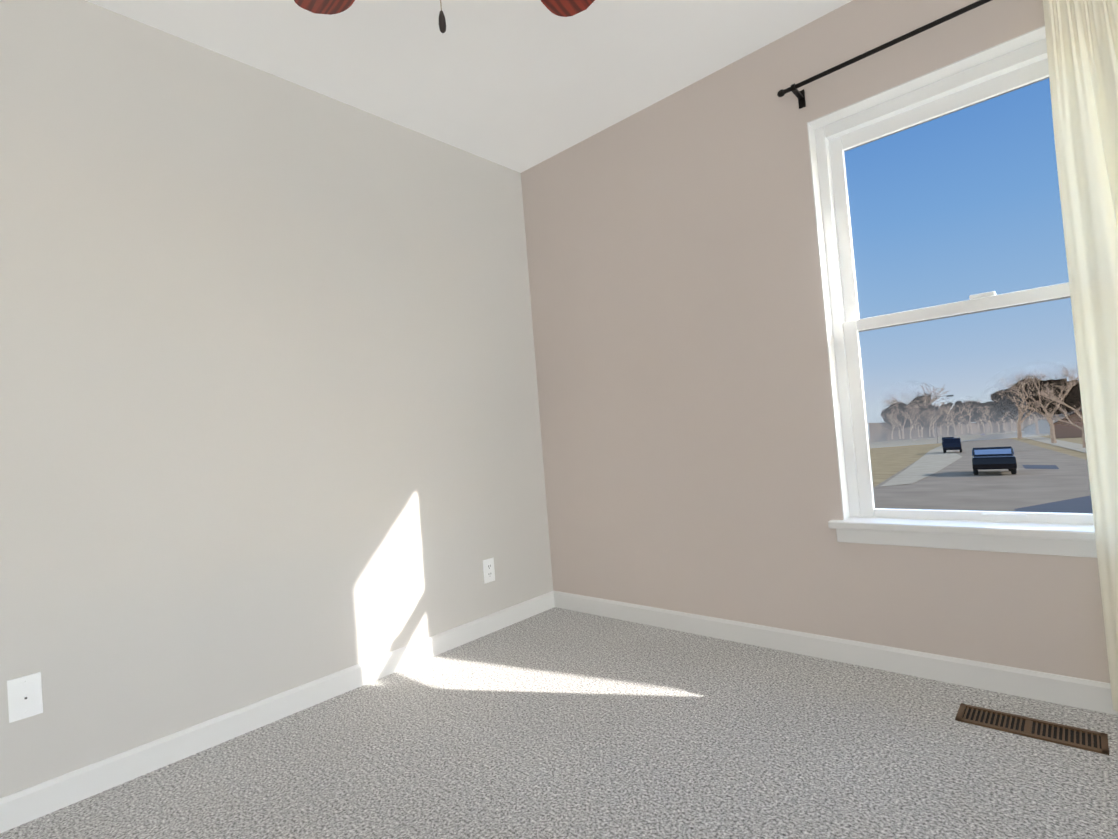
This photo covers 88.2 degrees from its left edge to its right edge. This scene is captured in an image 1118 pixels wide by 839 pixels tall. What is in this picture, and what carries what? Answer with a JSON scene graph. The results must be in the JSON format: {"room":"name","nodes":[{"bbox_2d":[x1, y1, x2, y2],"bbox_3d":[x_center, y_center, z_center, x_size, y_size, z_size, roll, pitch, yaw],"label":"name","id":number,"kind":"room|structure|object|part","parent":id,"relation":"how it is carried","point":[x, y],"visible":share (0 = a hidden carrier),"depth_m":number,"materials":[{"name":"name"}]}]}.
{"room":"empty bedroom","nodes":[
{"label":"empty bedroom","id":0,"kind":"room"},
{"bbox_2d":[0,0,552,797],"bbox_3d":[-1.412,-0.113,1.910,0.150,2.440,4.000,-6,-2,42],"label":"wall","id":1,"kind":"structure","parent":0,"point":[270,426],"depth_m":2.06,"materials":[{"name":"paint"}]},
{"bbox_2d":[7,672,42,722],"bbox_3d":[-1.484,0.773,1.605,0.016,0.115,0.070,-6,-2,42],"label":"outlet","id":2,"kind":"object","parent":1,"relation":"attached to","point":[25,700],"visible":1,"depth_m":1.61,"materials":[{"name":"white plastic"}]},
{"bbox_2d":[0,591,554,832],"bbox_3d":[-1.259,1.054,1.825,0.013,0.086,3.700,-6,-2,42],"label":"baseboard","id":3,"kind":"structure","parent":1,"relation":"attached to","point":[24,806],"depth_m":1.97,"materials":[{"name":"white wood"}]},
{"bbox_2d":[483,558,494,583],"bbox_3d":[-0.347,0.752,2.872,0.008,0.115,0.070,-6,-2,42],"label":"duplex electrical outlet","id":4,"kind":"object","parent":1,"relation":"attached to","point":[488,570],"visible":1,"depth_m":2.87,"materials":[{"name":"white plastic"}]},
{"bbox_2d":[85,0,852,172],"bbox_3d":[-0.328,-1.500,0.874,3.350,0.100,4.000,-6,-2,42],"label":"ceiling","id":5,"kind":"structure","parent":0,"point":[520,86],"depth_m":2.24,"materials":[{"name":"paint"}]},
{"bbox_2d":[294,0,594,32],"bbox_3d":[-0.266,-1.100,1.180,1.258,0.691,1.269,-6,-2,42],"label":"ceiling fan","id":6,"kind":"object","parent":5,"relation":"hanging from","point":[564,8],"visible":1,"depth_m":1.65,"materials":[{"name":"brown wood"}]},
{"bbox_3d":[-0.552,-1.179,1.477,0.166,0.006,0.453,-16,7,-41],"label":"blade","id":7,"kind":"part","parent":6,"relation":"part of","materials":[{"name":"brown wood"}]},
{"bbox_3d":[-0.261,-0.962,1.160,0.058,0.322,0.012,-6,-2,42],"label":"chain","id":8,"kind":"part","parent":6,"relation":"part of","materials":[{"name":"beige metal"}]},
{"bbox_3d":[-0.036,-1.219,1.523,0.166,0.006,0.453,-17,-8,30],"label":"blade","id":9,"kind":"part","parent":6,"relation":"part of","materials":[{"name":"brown wood"}]},
{"bbox_2d":[0,607,1117,838],"bbox_3d":[-0.128,1.031,0.807,3.350,0.100,4.000,-6,-2,42],"label":"floor","id":10,"kind":"structure","parent":0,"point":[558,723],"depth_m":1.67,"materials":[{"name":"carpet"}]},
{"bbox_2d":[955,703,1108,754],"bbox_3d":[1.349,0.884,1.659,0.335,0.006,0.115,-6,-2,42],"label":"floor air vent","id":11,"kind":"object","parent":10,"relation":"on","point":[1079,738],"visible":1,"depth_m":1.65,"materials":[{"name":"brown metal"}]},
{"bbox_2d":[521,0,1109,682],"bbox_3d":[1.058,-0.298,2.272,3.050,2.440,0.150,-6,-2,42],"label":"wall","id":12,"kind":"structure","parent":0,"point":[685,404],"depth_m":2.45,"materials":[{"name":"paint"}]},
{"bbox_2d":[553,591,1117,714],"bbox_3d":[1.096,0.877,2.180,3.050,0.086,0.013,-6,-2,42],"label":"baseboard","id":13,"kind":"structure","parent":12,"relation":"attached to","point":[1093,695],"depth_m":2.12,"materials":[{"name":"white wood"}]},
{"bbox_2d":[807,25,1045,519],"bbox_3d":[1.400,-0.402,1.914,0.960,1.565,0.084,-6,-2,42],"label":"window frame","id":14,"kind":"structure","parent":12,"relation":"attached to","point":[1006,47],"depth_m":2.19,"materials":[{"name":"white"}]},
{"bbox_2d":[777,0,1117,711],"bbox_3d":[1.361,-0.242,1.801,1.174,2.165,0.148,-6,-2,42],"label":"curtain rod","id":15,"kind":"object","parent":12,"relation":"attached to","point":[1082,43],"visible":1,"depth_m":1.63,"materials":[{"name":"black"}]},
{"bbox_3d":[1.637,-0.271,1.533,0.402,2.165,0.122,-6,-2,42],"label":"curtain panel","id":16,"kind":"part","parent":15,"relation":"part of","materials":[{"name":"fabric"}]},
{"bbox_2d":[815,38,1096,557],"bbox_3d":[1.409,-0.379,1.922,1.050,1.612,0.185,-6,-2,42],"label":"window unit","id":17,"kind":"structure","parent":12,"relation":"in","point":[957,369],"depth_m":2.00,"materials":[{"name":"white plastic"}]},
{"bbox_3d":[1.429,-0.753,1.986,0.880,0.767,0.028,-6,-2,42],"label":"sash","id":18,"kind":"part","parent":17,"relation":"part of","materials":[{"name":"white plastic"}]},
{"bbox_3d":[1.461,-0.042,1.941,0.880,0.769,0.036,-6,-2,42],"label":"sash","id":19,"kind":"part","parent":17,"relation":"part of","materials":[{"name":"white plastic"}]}
]}

